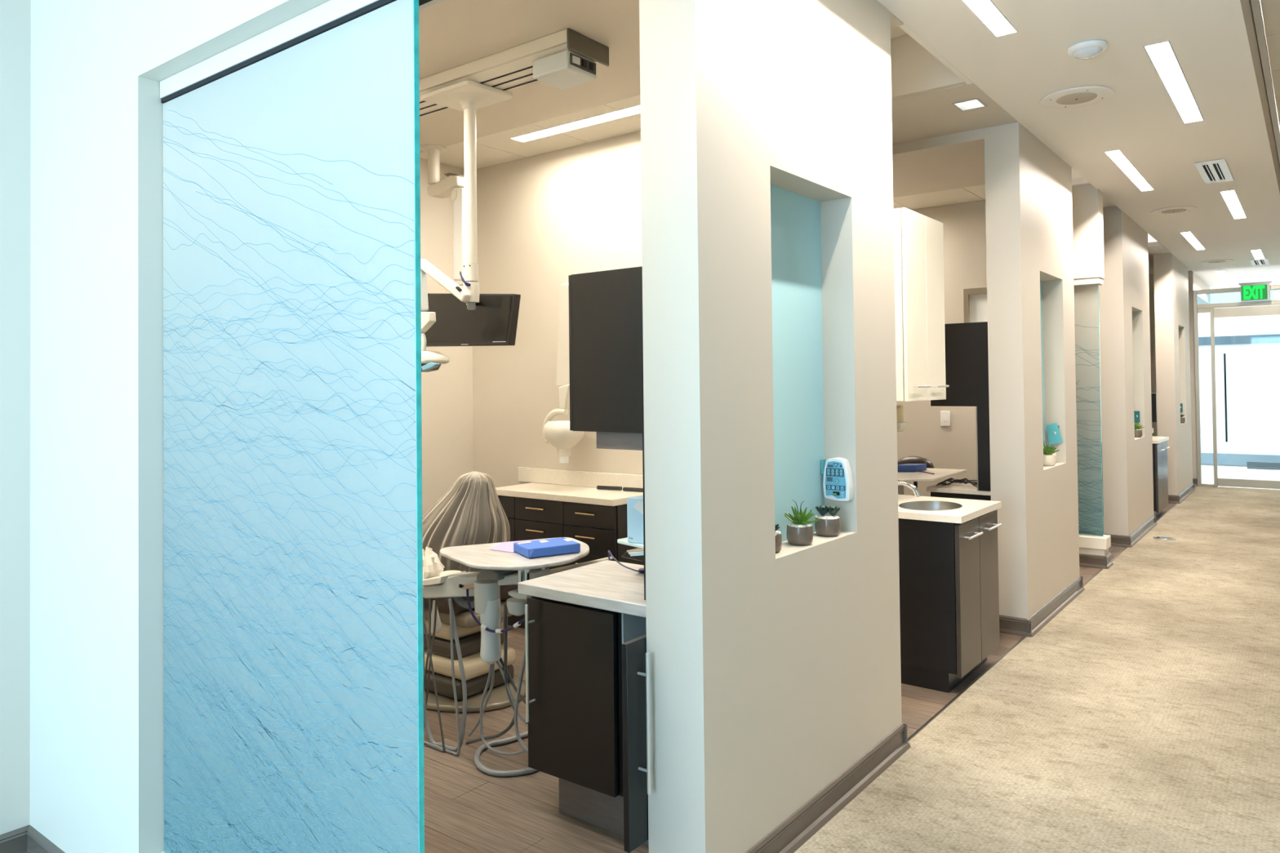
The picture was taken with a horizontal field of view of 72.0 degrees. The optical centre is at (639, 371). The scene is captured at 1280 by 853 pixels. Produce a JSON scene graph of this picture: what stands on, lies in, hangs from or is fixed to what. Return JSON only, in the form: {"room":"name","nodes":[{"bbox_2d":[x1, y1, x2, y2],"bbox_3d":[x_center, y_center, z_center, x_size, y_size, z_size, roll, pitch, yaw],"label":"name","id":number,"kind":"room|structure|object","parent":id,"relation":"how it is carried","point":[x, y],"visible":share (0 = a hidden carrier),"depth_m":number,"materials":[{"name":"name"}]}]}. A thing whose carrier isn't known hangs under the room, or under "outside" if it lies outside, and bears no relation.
{"room":"dental clinic","nodes":[
{"label":"dental clinic","id":0,"kind":"room"},
{"bbox_2d":[0,0,31,835],"bbox_3d":[-3.623,0.032,0.948,0.120,3.090,5.085,-1,-1,38],"label":"wall","id":1,"kind":"structure","parent":0,"point":[15,15],"depth_m":2.89,"materials":[{"name":"beige paint"}]},
{"bbox_2d":[0,824,30,852],"bbox_3d":[-3.548,1.525,0.876,0.028,0.100,5.085,-1,-1,38],"label":"baseboard","id":2,"kind":"structure","parent":1,"relation":"attached to","point":[15,841],"depth_m":2.86,"materials":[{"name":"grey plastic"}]},
{"bbox_2d":[30,0,329,852],"bbox_3d":[-1.811,0.046,2.866,3.553,3.090,0.165,-1,-1,38],"label":"wall","id":3,"kind":"structure","parent":0,"point":[98,67],"depth_m":2.58,"materials":[{"name":"beige paint"}]},
{"bbox_2d":[26,826,64,852],"bbox_3d":[-1.227,1.524,2.291,1.963,0.100,0.043,-1,-1,38],"label":"baseboard","id":4,"kind":"structure","parent":3,"relation":"attached to","point":[37,842],"depth_m":2.83,"materials":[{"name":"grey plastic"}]},
{"bbox_2d":[160,0,444,103],"bbox_3d":[-0.866,-0.802,2.173,1.176,0.060,0.093,-1,-1,38],"label":"trim","id":5,"kind":"structure","parent":3,"relation":"attached to","point":[331,14],"depth_m":2.14,"materials":[{"name":"beige paint"}]},
{"bbox_2d":[419,157,473,533],"bbox_3d":[1.134,0.026,9.505,0.130,3.300,13.950,-1,-1,38],"label":"wall","id":6,"kind":"structure","parent":0,"point":[446,392],"depth_m":6.14,"materials":[{"name":"beige paint"}]},
{"bbox_2d":[1073,277,1103,285],"bbox_3d":[2.466,-0.710,8.316,3.399,0.049,0.160,-1,-1,38],"label":"trim","id":7,"kind":"structure","parent":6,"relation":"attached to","point":[1093,281],"depth_m":7.29,"materials":[{"name":"beige laminate"}]},
{"bbox_2d":[472,130,642,523],"bbox_3d":[-0.090,-0.095,5.571,2.730,3.430,0.120,-1,-1,38],"label":"wall","id":8,"kind":"structure","parent":0,"point":[544,219],"depth_m":5.95,"materials":[{"name":"beige paint"}]},
{"bbox_2d":[542,282,584,462],"bbox_3d":[-0.481,0.009,5.586,0.308,1.135,0.328,-1,-1,38],"label":"dental x-ray machine","id":9,"kind":"object","parent":8,"relation":"attached to","point":[557,433],"visible":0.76,"depth_m":5.53,"materials":[{"name":"beige plastic"}]},
{"bbox_2d":[518,466,643,489],"bbox_3d":[-0.328,0.695,5.654,1.260,0.097,0.021,-1,-1,38],"label":"backsplash","id":10,"kind":"structure","parent":8,"relation":"attached to","point":[558,477],"depth_m":5.70,"materials":[{"name":"beige stone"}]},
{"bbox_2d":[568,266,645,599],"bbox_3d":[0.110,0.176,3.147,0.441,1.133,0.600,-1,-1,38],"label":"upper cabinet","id":11,"kind":"object","parent":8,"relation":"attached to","point":[606,329],"visible":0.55,"depth_m":2.94,"materials":[{"name":"brown laminate"}]},
{"bbox_2d":[595,431,642,450],"bbox_3d":[-0.012,0.233,3.000,0.205,0.058,0.180,-1,-1,38],"label":"shelf","id":12,"kind":"object","parent":11,"relation":"attached to","point":[605,440],"depth_m":2.93,"materials":[{"name":"grey metal"}]},
{"bbox_2d":[639,0,902,852],"bbox_3d":[0.544,-0.030,3.183,0.203,3.200,1.488,-1,-1,38],"label":"wall","id":13,"kind":"structure","parent":0,"point":[769,317],"depth_m":2.81,"materials":[{"name":"beige paint"}]},
{"bbox_2d":[774,524,782,553],"bbox_3d":[0.446,0.566,2.983,0.071,0.095,0.071,-1,-1,38],"label":"potted succulent","id":14,"kind":"object","parent":13,"relation":"in","point":[778,534],"visible":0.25,"depth_m":2.96,"materials":[{"name":"grey ceramic"}]},
{"bbox_2d":[775,533,782,553],"bbox_3d":[0.446,0.581,2.985,0.068,0.064,0.068,-1,-1,38],"label":"pot","id":15,"kind":"object","parent":14,"relation":"on","point":[778,536],"depth_m":2.96,"materials":[{"name":"beige ceramic"}]},
{"bbox_2d":[784,500,820,546],"bbox_3d":[0.577,0.536,3.127,0.113,0.156,0.141,0,-1,-9],"label":"potted succulent","id":16,"kind":"object","parent":13,"relation":"in","point":[800,532],"visible":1,"depth_m":3.10,"materials":[{"name":"green plant"}]},
{"bbox_2d":[786,524,813,546],"bbox_3d":[0.568,0.581,3.129,0.094,0.066,0.094,-1,-1,38],"label":"pot","id":17,"kind":"object","parent":16,"relation":"on","point":[796,535],"depth_m":3.09,"materials":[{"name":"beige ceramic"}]},
{"bbox_2d":[745,722,910,852],"bbox_3d":[0.572,1.520,3.147,0.231,0.100,1.544,-1,-1,38],"label":"baseboard","id":18,"kind":"structure","parent":13,"relation":"attached to","point":[797,828],"depth_m":3.14,"materials":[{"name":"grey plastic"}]},
{"bbox_2d":[814,505,840,537],"bbox_3d":[0.703,0.561,3.305,0.096,0.110,0.094,-1,-1,38],"label":"potted succulent","id":19,"kind":"object","parent":13,"relation":"in","point":[828,526],"visible":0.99,"depth_m":3.27,"materials":[{"name":"green plant"}]},
{"bbox_2d":[814,517,840,537],"bbox_3d":[0.704,0.583,3.304,0.094,0.066,0.094,-1,-1,38],"label":"pot","id":20,"kind":"object","parent":19,"relation":"on","point":[827,526],"depth_m":3.27,"materials":[{"name":"beige ceramic"}]},
{"bbox_2d":[821,457,853,501],"bbox_3d":[0.757,0.415,3.391,0.119,0.163,0.050,-1,-1,38],"label":"control panel","id":21,"kind":"object","parent":13,"relation":"attached to","point":[837,482],"visible":1,"depth_m":3.37,"materials":[{"name":"white plastic"}]},
{"bbox_2d":[418,0,1279,286],"bbox_3d":[2.794,-1.811,6.644,6.600,0.765,22.113,-1,-1,38],"label":"ceiling","id":22,"kind":"structure","parent":0,"point":[1227,52],"depth_m":4.88,"materials":[{"name":"white paint"}]},
{"bbox_2d":[420,144,464,285],"bbox_3d":[-1.245,-0.996,5.661,0.409,0.922,0.170,-1,-1,38],"label":"boom","id":23,"kind":"object","parent":22,"relation":"hanging from","point":[452,186],"visible":0.79,"depth_m":5.55,"materials":[{"name":"beige plastic"}]},
{"bbox_2d":[419,28,608,116],"bbox_3d":[-1.093,-1.395,4.623,2.187,0.167,0.283,-1,-1,38],"label":"ceiling track","id":24,"kind":"object","parent":22,"relation":"attached to","point":[566,58],"visible":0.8,"depth_m":4.04,"materials":[{"name":"beige plastic"}]},
{"bbox_2d":[421,80,512,310],"bbox_3d":[-0.869,-0.854,4.443,0.386,1.089,0.290,-1,-1,38],"label":"pole","id":25,"kind":"object","parent":24,"relation":"hanging from","point":[468,96],"visible":0.98,"depth_m":4.42,"materials":[{"name":"white metal"}]},
{"bbox_2d":[420,258,471,372],"bbox_3d":[-1.020,-0.291,4.459,0.402,0.586,0.160,-1,-1,38],"label":"lamp","id":26,"kind":"object","parent":25,"relation":"attached to","point":[431,361],"visible":0.73,"depth_m":4.48,"materials":[{"name":"beige plastic"}]},
{"bbox_2d":[424,293,520,346],"bbox_3d":[-0.968,-0.284,4.681,0.773,0.319,0.174,-1,-1,38],"label":"monitor","id":27,"kind":"object","parent":25,"relation":"attached to","point":[493,322],"visible":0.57,"depth_m":4.66,"materials":[{"name":"black plastic"}]},
{"bbox_2d":[509,104,640,142],"bbox_3d":[-0.234,-1.500,5.191,1.398,0.032,0.118,-1,-1,38],"label":"recessed light","id":28,"kind":"object","parent":22,"relation":"in","point":[636,109],"visible":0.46,"depth_m":5.32,"materials":[{"name":"white plastic"}]},
{"bbox_2d":[951,97,987,111],"bbox_3d":[1.869,-1.546,4.998,0.146,0.073,0.176,-1,-1,38],"label":"recessed light","id":29,"kind":"object","parent":22,"relation":"in","point":[976,103],"visible":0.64,"depth_m":5.05,"materials":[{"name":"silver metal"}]},
{"bbox_2d":[961,0,1017,36],"bbox_3d":[1.176,-1.577,3.362,0.095,0.090,1.598,-1,-1,38],"label":"ceiling light","id":30,"kind":"object","parent":22,"relation":"attached to","point":[985,11],"visible":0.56,"depth_m":3.92,"materials":[{"name":"white plastic"}]},
{"bbox_2d":[1040,85,1114,108],"bbox_3d":[2.419,-1.513,4.884,0.370,0.016,0.370,-1,-1,38],"label":"ceiling speaker","id":31,"kind":"object","parent":22,"relation":"attached to","point":[1080,96],"visible":1,"depth_m":4.86,"materials":[{"name":"white paint"}]},
{"bbox_2d":[1055,92,1097,104],"bbox_3d":[2.419,-1.510,4.884,0.208,0.004,0.208,-1,-1,38],"label":"grille","id":32,"kind":"object","parent":31,"relation":"attached to","point":[1073,98],"depth_m":4.87,"materials":[{"name":"beige"}]},
{"bbox_2d":[1067,40,1107,59],"bbox_3d":[2.107,-1.502,4.148,0.166,0.056,0.166,-1,-1,38],"label":"smoke detector","id":33,"kind":"object","parent":22,"relation":"attached to","point":[1089,49],"visible":1,"depth_m":4.11,"materials":[{"name":"white plastic"}]},
{"bbox_2d":[1104,149,1154,191],"bbox_3d":[3.718,-1.546,6.667,0.095,0.090,1.598,-1,-1,38],"label":"ceiling light","id":34,"kind":"object","parent":22,"relation":"attached to","point":[1117,157],"visible":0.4,"depth_m":6.78,"materials":[{"name":"white plastic"}]},
{"bbox_2d":[1143,40,1204,123],"bbox_3d":[2.897,-1.571,4.750,0.105,0.090,1.578,-1,-1,38],"label":"ceiling light","id":35,"kind":"object","parent":22,"relation":"attached to","point":[1162,56],"visible":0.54,"depth_m":4.79,"materials":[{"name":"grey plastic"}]},
{"bbox_2d":[1151,205,1197,214],"bbox_3d":[4.938,-1.483,8.150,0.370,0.016,0.370,-1,-1,38],"label":"ceiling speaker","id":36,"kind":"object","parent":22,"relation":"attached to","point":[1174,210],"visible":1,"depth_m":8.11,"materials":[{"name":"white paint"}]},
{"bbox_2d":[1160,208,1186,213],"bbox_3d":[4.939,-1.480,8.150,0.208,0.004,0.208,-1,-1,38],"label":"grille","id":37,"kind":"object","parent":36,"relation":"attached to","point":[1169,211],"depth_m":8.14,"materials":[{"name":"beige"}]},
{"bbox_2d":[1180,231,1205,249],"bbox_3d":[6.285,-1.516,10.004,0.095,0.090,1.598,-1,-1,38],"label":"ceiling light","id":38,"kind":"object","parent":22,"relation":"attached to","point":[1189,237],"visible":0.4,"depth_m":10.24,"materials":[{"name":"white plastic"}]},
{"bbox_2d":[1194,159,1233,183],"bbox_3d":[4.341,-1.504,6.655,0.187,0.012,0.820,-1,-1,38],"label":"ceiling vent","id":39,"kind":"object","parent":22,"relation":"in","point":[1215,171],"visible":1,"depth_m":6.62,"materials":[{"name":"white plastic"}]},
{"bbox_2d":[1200,258,1234,263],"bbox_3d":[7.645,-1.450,11.670,0.370,0.016,0.370,-1,-1,38],"label":"ceiling speaker","id":40,"kind":"object","parent":22,"relation":"attached to","point":[1224,260],"visible":1,"depth_m":11.64,"materials":[{"name":"white paint"}]},
{"bbox_2d":[1219,190,1246,218],"bbox_3d":[5.379,-1.542,7.976,0.105,0.090,1.578,-1,-1,38],"label":"ceiling light","id":41,"kind":"object","parent":22,"relation":"attached to","point":[1230,197],"visible":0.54,"depth_m":8.18,"materials":[{"name":"white plastic"}]},
{"bbox_2d":[1248,257,1270,266],"bbox_3d":[8.286,-1.457,11.776,0.195,0.012,0.750,-1,-1,38],"label":"ceiling vent","id":42,"kind":"object","parent":22,"relation":"in","point":[1264,261],"visible":1,"depth_m":11.76,"materials":[{"name":"white plastic"}]},
{"bbox_2d":[423,485,1279,852],"bbox_3d":[1.975,1.653,5.468,6.400,0.124,19.100,-1,-1,38],"label":"floor","id":43,"kind":"structure","parent":0,"point":[1144,717],"depth_m":3.72,"materials":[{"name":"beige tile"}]},
{"bbox_2d":[422,480,525,712],"bbox_3d":[-1.124,1.076,4.615,1.290,1.074,0.580,-1,-1,38],"label":"dental chair","id":44,"kind":"object","parent":43,"relation":"on","point":[463,531],"visible":0.42,"depth_m":4.24,"materials":[{"name":"beige leather"}]},
{"bbox_2d":[422,471,510,559],"bbox_3d":[-0.899,0.773,4.294,0.452,0.564,0.421,-1,-1,38],"label":"plastic cover","id":45,"kind":"object","parent":44,"relation":"on","point":[504,539],"visible":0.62,"depth_m":4.27,"materials":[{"name":"beige"}]},
{"bbox_2d":[422,556,613,777],"bbox_3d":[-0.560,1.188,3.724,0.806,0.822,0.478,-1,-1,38],"label":"dental delivery unit","id":46,"kind":"object","parent":43,"relation":"on","point":[484,585],"visible":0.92,"depth_m":3.56,"materials":[{"name":"grey plastic"}]},
{"bbox_2d":[422,546,444,586],"bbox_3d":[-0.951,0.877,3.897,0.172,0.198,0.181,-1,-1,-4],"label":"plastic cover","id":47,"kind":"object","parent":46,"relation":"hanging from","point":[433,566],"visible":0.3,"depth_m":3.85,"materials":[{"name":"white plastic"}]},
{"bbox_2d":[427,600,441,634],"bbox_3d":[-0.895,1.075,3.846,0.058,0.145,0.060,-1,-1,38],"label":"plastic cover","id":48,"kind":"object","parent":46,"relation":"hanging from","point":[438,624],"visible":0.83,"depth_m":3.83,"materials":[{"name":"beige plastic"}]},
{"bbox_2d":[480,597,501,664],"bbox_3d":[-0.603,1.050,3.558,0.086,0.262,0.086,-1,-1,38],"label":"bottle","id":49,"kind":"object","parent":46,"relation":"on","point":[490,607],"depth_m":3.52,"materials":[{"name":"white plastic"}]},
{"bbox_2d":[440,537,589,582],"bbox_3d":[-0.474,0.778,3.593,0.603,0.077,0.545,0,-1,-25],"label":"table","id":50,"kind":"object","parent":46,"relation":"on","point":[474,556],"visible":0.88,"depth_m":3.47,"materials":[{"name":"laminate"}]},
{"bbox_2d":[490,539,538,552],"bbox_3d":[-0.524,0.741,3.754,0.185,0.001,0.297,-1,-1,29],"label":"paper sheet","id":51,"kind":"object","parent":50,"relation":"on","point":[504,546],"visible":0.59,"depth_m":3.71,"materials":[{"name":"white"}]},
{"bbox_2d":[513,537,580,558],"bbox_3d":[-0.379,0.716,3.582,0.238,0.038,0.174,0,-1,-31],"label":"wrapped package","id":52,"kind":"object","parent":50,"relation":"on","point":[555,546],"visible":1,"depth_m":3.53,"materials":[{"name":"blue"}]},
{"bbox_2d":[506,589,531,616],"bbox_3d":[-0.466,0.915,3.479,0.134,0.104,0.090,-1,-1,38],"label":"cup","id":53,"kind":"object","parent":46,"relation":"on","point":[516,604],"depth_m":3.45,"materials":[{"name":"grey plastic"}]},
{"bbox_2d":[496,495,644,628],"bbox_3d":[-0.419,1.203,5.470,0.980,0.838,0.418,-1,-1,38],"label":"base cabinet","id":54,"kind":"object","parent":43,"relation":"on","point":[600,527],"visible":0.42,"depth_m":5.26,"materials":[{"name":"brown laminate"}]},
{"bbox_2d":[490,482,643,506],"bbox_3d":[-0.434,0.762,5.489,1.030,0.040,0.413,-1,-1,38],"label":"countertop","id":55,"kind":"structure","parent":54,"relation":"on","point":[564,493],"depth_m":5.37,"materials":[{"name":"beige stone"}]},
{"bbox_2d":[596,485,622,490],"bbox_3d":[-0.190,0.725,5.464,0.168,0.024,0.024,-1,-1,26],"label":"instrument case","id":56,"kind":"object","parent":55,"relation":"on","point":[598,487],"visible":1,"depth_m":5.46,"materials":[{"name":"black plastic"}]},
{"bbox_2d":[524,595,651,852],"bbox_3d":[-0.065,1.182,3.023,0.694,0.785,0.691,-1,-1,38],"label":"base cabinet","id":57,"kind":"object","parent":43,"relation":"on","point":[588,708],"visible":0.44,"depth_m":2.99,"materials":[{"name":"brown laminate"}]},
{"bbox_2d":[517,560,645,617],"bbox_3d":[-0.015,0.766,3.136,0.653,0.040,0.527,-1,-1,38],"label":"countertop","id":58,"kind":"structure","parent":57,"relation":"on","point":[607,585],"depth_m":3.06,"materials":[{"name":"laminate"}]},
{"bbox_2d":[617,537,643,548],"bbox_3d":[0.034,0.668,3.076,0.233,0.149,0.193,-1,-1,38],"label":"shelf","id":59,"kind":"object","parent":58,"relation":"on","point":[624,540],"visible":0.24,"depth_m":3.06,"materials":[{"name":"white glass"}]},
{"bbox_2d":[626,495,643,543],"bbox_3d":[0.039,0.516,3.068,0.120,0.153,0.122,-1,-1,38],"label":"tissue box","id":60,"kind":"object","parent":59,"relation":"on","point":[635,504],"visible":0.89,"depth_m":3.04,"materials":[{"name":"blue cardboard"}]},
{"bbox_2d":[622,547,644,561],"bbox_3d":[0.015,0.661,3.218,0.148,0.054,0.110,-1,-1,38],"label":"holder","id":61,"kind":"object","parent":58,"relation":"on","point":[637,553],"visible":0.42,"depth_m":3.18,"materials":[{"name":"black plastic"}]},
{"bbox_2d":[897,456,934,495],"bbox_3d":[2.204,1.135,7.000,0.445,0.916,0.468,-1,-1,38],"label":"dental chair","id":62,"kind":"object","parent":43,"relation":"on","point":[909,460],"visible":0.18,"depth_m":6.98,"materials":[{"name":"grey leather"}]},
{"bbox_2d":[897,467,966,494],"bbox_3d":[1.818,1.156,6.107,0.656,0.905,0.958,-1,-1,38],"label":"table","id":63,"kind":"object","parent":43,"relation":"on","point":[940,473],"visible":0.27,"depth_m":5.99,"materials":[{"name":"beige stone"}]},
{"bbox_2d":[897,463,926,471],"bbox_3d":[1.910,0.679,6.202,0.108,0.045,0.243,-2,-1,45],"label":"box","id":64,"kind":"object","parent":63,"relation":"on","point":[906,467],"visible":0.8,"depth_m":6.15,"materials":[{"name":"blue"}]},
{"bbox_2d":[898,509,1001,693],"bbox_3d":[1.541,1.168,4.708,0.618,0.838,0.655,-1,-1,38],"label":"base cabinet","id":65,"kind":"object","parent":43,"relation":"on","point":[949,594],"visible":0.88,"depth_m":4.40,"materials":[{"name":"brown laminate"}]},
{"bbox_2d":[897,494,1001,523],"bbox_3d":[1.528,0.732,4.722,0.598,0.033,0.679,-1,-1,38],"label":"countertop","id":66,"kind":"structure","parent":65,"relation":"on","point":[971,509],"depth_m":4.50,"materials":[{"name":"beige stone"}]},
{"bbox_2d":[897,480,920,497],"bbox_3d":[1.402,0.648,4.684,0.183,0.136,0.056,-1,-1,38],"label":"faucet","id":67,"kind":"object","parent":66,"relation":"on","point":[917,493],"visible":0.42,"depth_m":4.65,"materials":[{"name":"silver metal"}]},
{"bbox_2d":[898,501,961,524],"bbox_3d":[1.539,0.783,4.666,0.307,0.142,0.397,-1,-1,38],"label":"sink","id":68,"kind":"object","parent":66,"relation":"in","point":[914,505],"visible":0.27,"depth_m":4.83,"materials":[{"name":"silver metal"}]},
{"bbox_2d":[930,492,991,500],"bbox_3d":[2.239,1.200,5.888,0.444,0.800,0.400,-1,-1,38],"label":"base cabinet","id":69,"kind":"object","parent":43,"relation":"on","point":[932,494],"visible":0.07,"depth_m":5.75,"materials":[{"name":"brown laminate"}]},
{"bbox_2d":[925,481,991,495],"bbox_3d":[2.225,0.784,5.896,0.468,0.030,0.450,-1,-1,38],"label":"countertop","id":70,"kind":"structure","parent":69,"relation":"on","point":[956,488],"depth_m":5.79,"materials":[{"name":"beige stone"}]},
{"bbox_2d":[936,478,977,487],"bbox_3d":[2.163,0.748,5.909,0.338,0.044,0.213,-1,-1,38],"label":"cable bundle","id":71,"kind":"object","parent":70,"relation":"on","point":[955,481],"visible":0.74,"depth_m":5.92,"materials":[{"name":"black plastic"}]},
{"bbox_2d":[930,321,991,491],"bbox_3d":[2.192,0.228,5.836,0.421,1.078,0.332,-1,-1,38],"label":"upper cabinet","id":72,"kind":"object","parent":70,"relation":"on","point":[966,355],"visible":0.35,"depth_m":5.67,"materials":[{"name":"brown laminate"}]},
{"bbox_2d":[1101,440,1169,516],"bbox_3d":[5.663,1.217,10.066,0.618,0.838,0.800,-1,-1,38],"label":"base cabinet","id":73,"kind":"object","parent":43,"relation":"on","point":[1160,474],"visible":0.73,"depth_m":9.75,"materials":[{"name":"grey metal"}]},
{"bbox_3d":[5.931,1.204,10.913,0.650,0.889,0.450,-1,-1,38],"label":"side table","id":74,"kind":"object","parent":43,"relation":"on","visible":0},
{"bbox_2d":[1151,393,1156,433],"bbox_3d":[6.103,0.512,10.744,0.348,0.482,0.180,-1,-1,38],"label":"monitor","id":75,"kind":"object","parent":74,"relation":"on","point":[1153,396],"visible":0.29,"depth_m":10.62,"materials":[{"name":"black plastic"}]},
{"bbox_2d":[896,200,986,496],"bbox_3d":[2.103,0.044,8.336,2.830,3.200,0.120,-1,-1,38],"label":"wall","id":76,"kind":"structure","parent":0,"point":[953,446],"depth_m":7.76,"materials":[{"name":"beige paint"}]},
{"bbox_2d":[940,411,950,426],"bbox_3d":[2.695,0.421,7.787,0.079,0.131,0.023,-1,-1,38],"label":"light switch","id":77,"kind":"object","parent":76,"relation":"attached to","point":[944,415],"visible":1,"depth_m":7.79,"materials":[{"name":"white plastic"}]},
{"bbox_2d":[963,287,987,323],"bbox_3d":[2.937,-0.498,7.599,0.270,0.440,0.040,-1,-1,38],"label":"window","id":78,"kind":"structure","parent":76,"relation":"in","point":[975,300],"depth_m":7.63,"materials":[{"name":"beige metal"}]},
{"bbox_2d":[984,121,1079,618],"bbox_3d":[2.673,-0.004,5.950,0.203,3.200,1.448,-1,-1,38],"label":"wall","id":79,"kind":"structure","parent":0,"point":[1028,206],"depth_m":5.45,"materials":[{"name":"beige paint"}]},
{"bbox_2d":[999,575,1084,637],"bbox_3d":[2.701,1.545,5.915,0.231,0.100,1.504,-1,-1,38],"label":"baseboard","id":80,"kind":"structure","parent":79,"relation":"attached to","point":[1029,627],"depth_m":5.50,"materials":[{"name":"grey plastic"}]},
{"bbox_2d":[1043,440,1059,466],"bbox_3d":[2.760,0.555,5.958,0.115,0.171,0.136,0,-1,-21],"label":"potted succulent","id":81,"kind":"object","parent":79,"relation":"in","point":[1049,458],"visible":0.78,"depth_m":5.92,"materials":[{"name":"green plant"}]},
{"bbox_2d":[1045,422,1062,444],"bbox_3d":[2.917,0.443,6.198,0.107,0.160,0.029,-1,-1,38],"label":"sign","id":82,"kind":"object","parent":79,"relation":"attached to","point":[1053,431],"visible":0.92,"depth_m":6.19,"materials":[{"name":"teal plastic"}]},
{"bbox_2d":[1043,454,1056,466],"bbox_3d":[2.757,0.603,5.956,0.100,0.075,0.100,-1,-1,38],"label":"pot","id":83,"kind":"object","parent":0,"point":[1048,460],"depth_m":5.91,"materials":[{"name":"beige ceramic"}]},
{"bbox_2d":[1071,183,1104,279],"bbox_3d":[2.467,-1.137,8.326,3.405,0.805,0.190,-1,-1,38],"label":"wall","id":84,"kind":"structure","parent":0,"point":[1086,200],"depth_m":7.27,"materials":[{"name":"beige paint"}]},
{"bbox_2d":[1079,547,1108,555],"bbox_3d":[2.494,1.565,8.281,3.397,0.150,0.182,-1,-1,38],"label":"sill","id":85,"kind":"structure","parent":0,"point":[1082,550],"depth_m":7.23,"materials":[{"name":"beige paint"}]},
{"bbox_2d":[1079,552,1113,568],"bbox_3d":[2.501,1.589,8.266,3.425,0.100,0.224,-1,-1,38],"label":"baseboard","id":86,"kind":"structure","parent":85,"relation":"attached to","point":[1085,560],"depth_m":7.22,"materials":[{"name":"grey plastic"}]},
{"bbox_2d":[1079,534,1111,550],"bbox_3d":[2.497,1.442,8.276,3.413,0.095,0.196,-1,-1,38],"label":"trim","id":87,"kind":"structure","parent":86,"relation":"attached to","point":[1104,543],"depth_m":7.23,"materials":[{"name":"beige laminate"}]},
{"bbox_2d":[1073,284,1103,536],"bbox_3d":[3.338,0.333,7.631,1.175,2.080,0.014,-1,-1,38],"label":"glass panel","id":88,"kind":"object","parent":87,"relation":"on","point":[1087,367],"visible":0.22,"depth_m":7.32,"materials":[{"name":"teal"}]},
{"bbox_2d":[1098,205,1154,535],"bbox_3d":[4.874,0.022,8.811,0.203,3.200,1.590,-1,-1,38],"label":"wall","id":89,"kind":"structure","parent":0,"point":[1124,294],"depth_m":8.22,"materials":[{"name":"beige paint"}]},
{"bbox_2d":[1103,515,1157,547],"bbox_3d":[4.902,1.572,8.775,0.231,0.100,1.646,-1,-1,38],"label":"baseboard","id":90,"kind":"structure","parent":89,"relation":"attached to","point":[1130,540],"depth_m":8.28,"materials":[{"name":"brown plastic"}]},
{"bbox_2d":[1148,270,1197,478],"bbox_3d":[6.701,0.132,13.883,3.493,3.120,0.120,-1,-1,38],"label":"wall","id":91,"kind":"structure","parent":0,"point":[1151,277],"depth_m":12.81,"materials":[{"name":"beige paint"}]},
{"bbox_2d":[1193,284,1279,488],"bbox_3d":[9.124,0.216,11.944,2.707,2.830,0.137,-1,-1,38],"label":"door","id":92,"kind":"structure","parent":91,"relation":"in","point":[1271,308],"depth_m":12.59,"materials":[{"name":"silver metal"}]},
{"bbox_2d":[1238,280,1271,302],"bbox_3d":[8.563,-1.104,12.260,0.376,0.254,0.140,-1,-1,38],"label":"exit sign","id":93,"kind":"object","parent":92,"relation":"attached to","point":[1260,291],"visible":1,"depth_m":12.21,"materials":[{"name":"green plastic"}]},
{"bbox_2d":[1153,252,1210,495],"bbox_3d":[8.050,0.060,12.940,0.203,3.200,4.870,-1,-1,38],"label":"wall","id":94,"kind":"structure","parent":0,"point":[1173,388],"depth_m":11.06,"materials":[{"name":"beige paint"}]},
{"bbox_2d":[1168,482,1195,503],"bbox_3d":[7.109,1.598,11.644,0.231,0.100,1.746,-1,-1,38],"label":"baseboard","id":95,"kind":"structure","parent":94,"relation":"attached to","point":[1172,499],"depth_m":11.17,"materials":[{"name":"brown plastic"}]},
{"bbox_3d":[1.259,0.049,4.986,0.115,3.090,0.600,-1,-1,38],"label":"wall","id":96,"kind":"structure","parent":0,"visible":0},
{"bbox_2d":[896,404,906,432],"bbox_3d":[1.461,0.274,5.056,0.109,0.160,0.165,-1,-1,38],"label":"soap dispenser","id":97,"kind":"object","parent":96,"relation":"attached to","point":[901,425],"visible":0.39,"depth_m":5.04,"materials":[{"name":"beige plastic"}]},
{"bbox_2d":[893,207,949,401],"bbox_3d":[1.414,-0.336,4.801,0.370,0.990,0.580,-1,-1,38],"label":"upper cabinet","id":98,"kind":"object","parent":96,"relation":"attached to","point":[918,238],"visible":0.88,"depth_m":4.62,"materials":[{"name":"beige laminate"}]},
{"bbox_3d":[-0.854,1.467,2.126,1.168,0.200,0.150,-1,-1,38],"label":"sill","id":99,"kind":"structure","parent":0,"visible":0},
{"bbox_3d":[-0.848,1.350,2.126,1.182,0.035,0.165,-1,-1,38],"label":"trim","id":100,"kind":"structure","parent":99,"relation":"on","visible":0},
{"bbox_2d":[163,0,424,852],"bbox_3d":[-0.895,0.281,2.144,1.120,2.105,0.014,-1,-1,38],"label":"glass panel","id":101,"kind":"object","parent":100,"relation":"on","point":[293,532],"visible":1,"depth_m":2.07,"materials":[{"name":"teal"}]},
{"label":"outside","id":102,"kind":"structure","parent":0,"visible":0},
{"bbox_2d":[1201,465,1279,489],"bbox_3d":[9.636,1.734,14.114,14.000,0.100,3.850,-1,-1,38],"label":"pavement","id":103,"kind":"structure","parent":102,"point":[1207,471],"depth_m":14.45,"materials":[{"name":"white concrete"}]},
{"bbox_2d":[1198,281,1279,469],"bbox_3d":[11.518,-0.432,14.990,12.000,4.220,0.800,-1,-1,38],"label":"window","id":104,"kind":"structure","parent":103,"relation":"on","point":[1251,344],"depth_m":15.70,"materials":[{"name":"white"}]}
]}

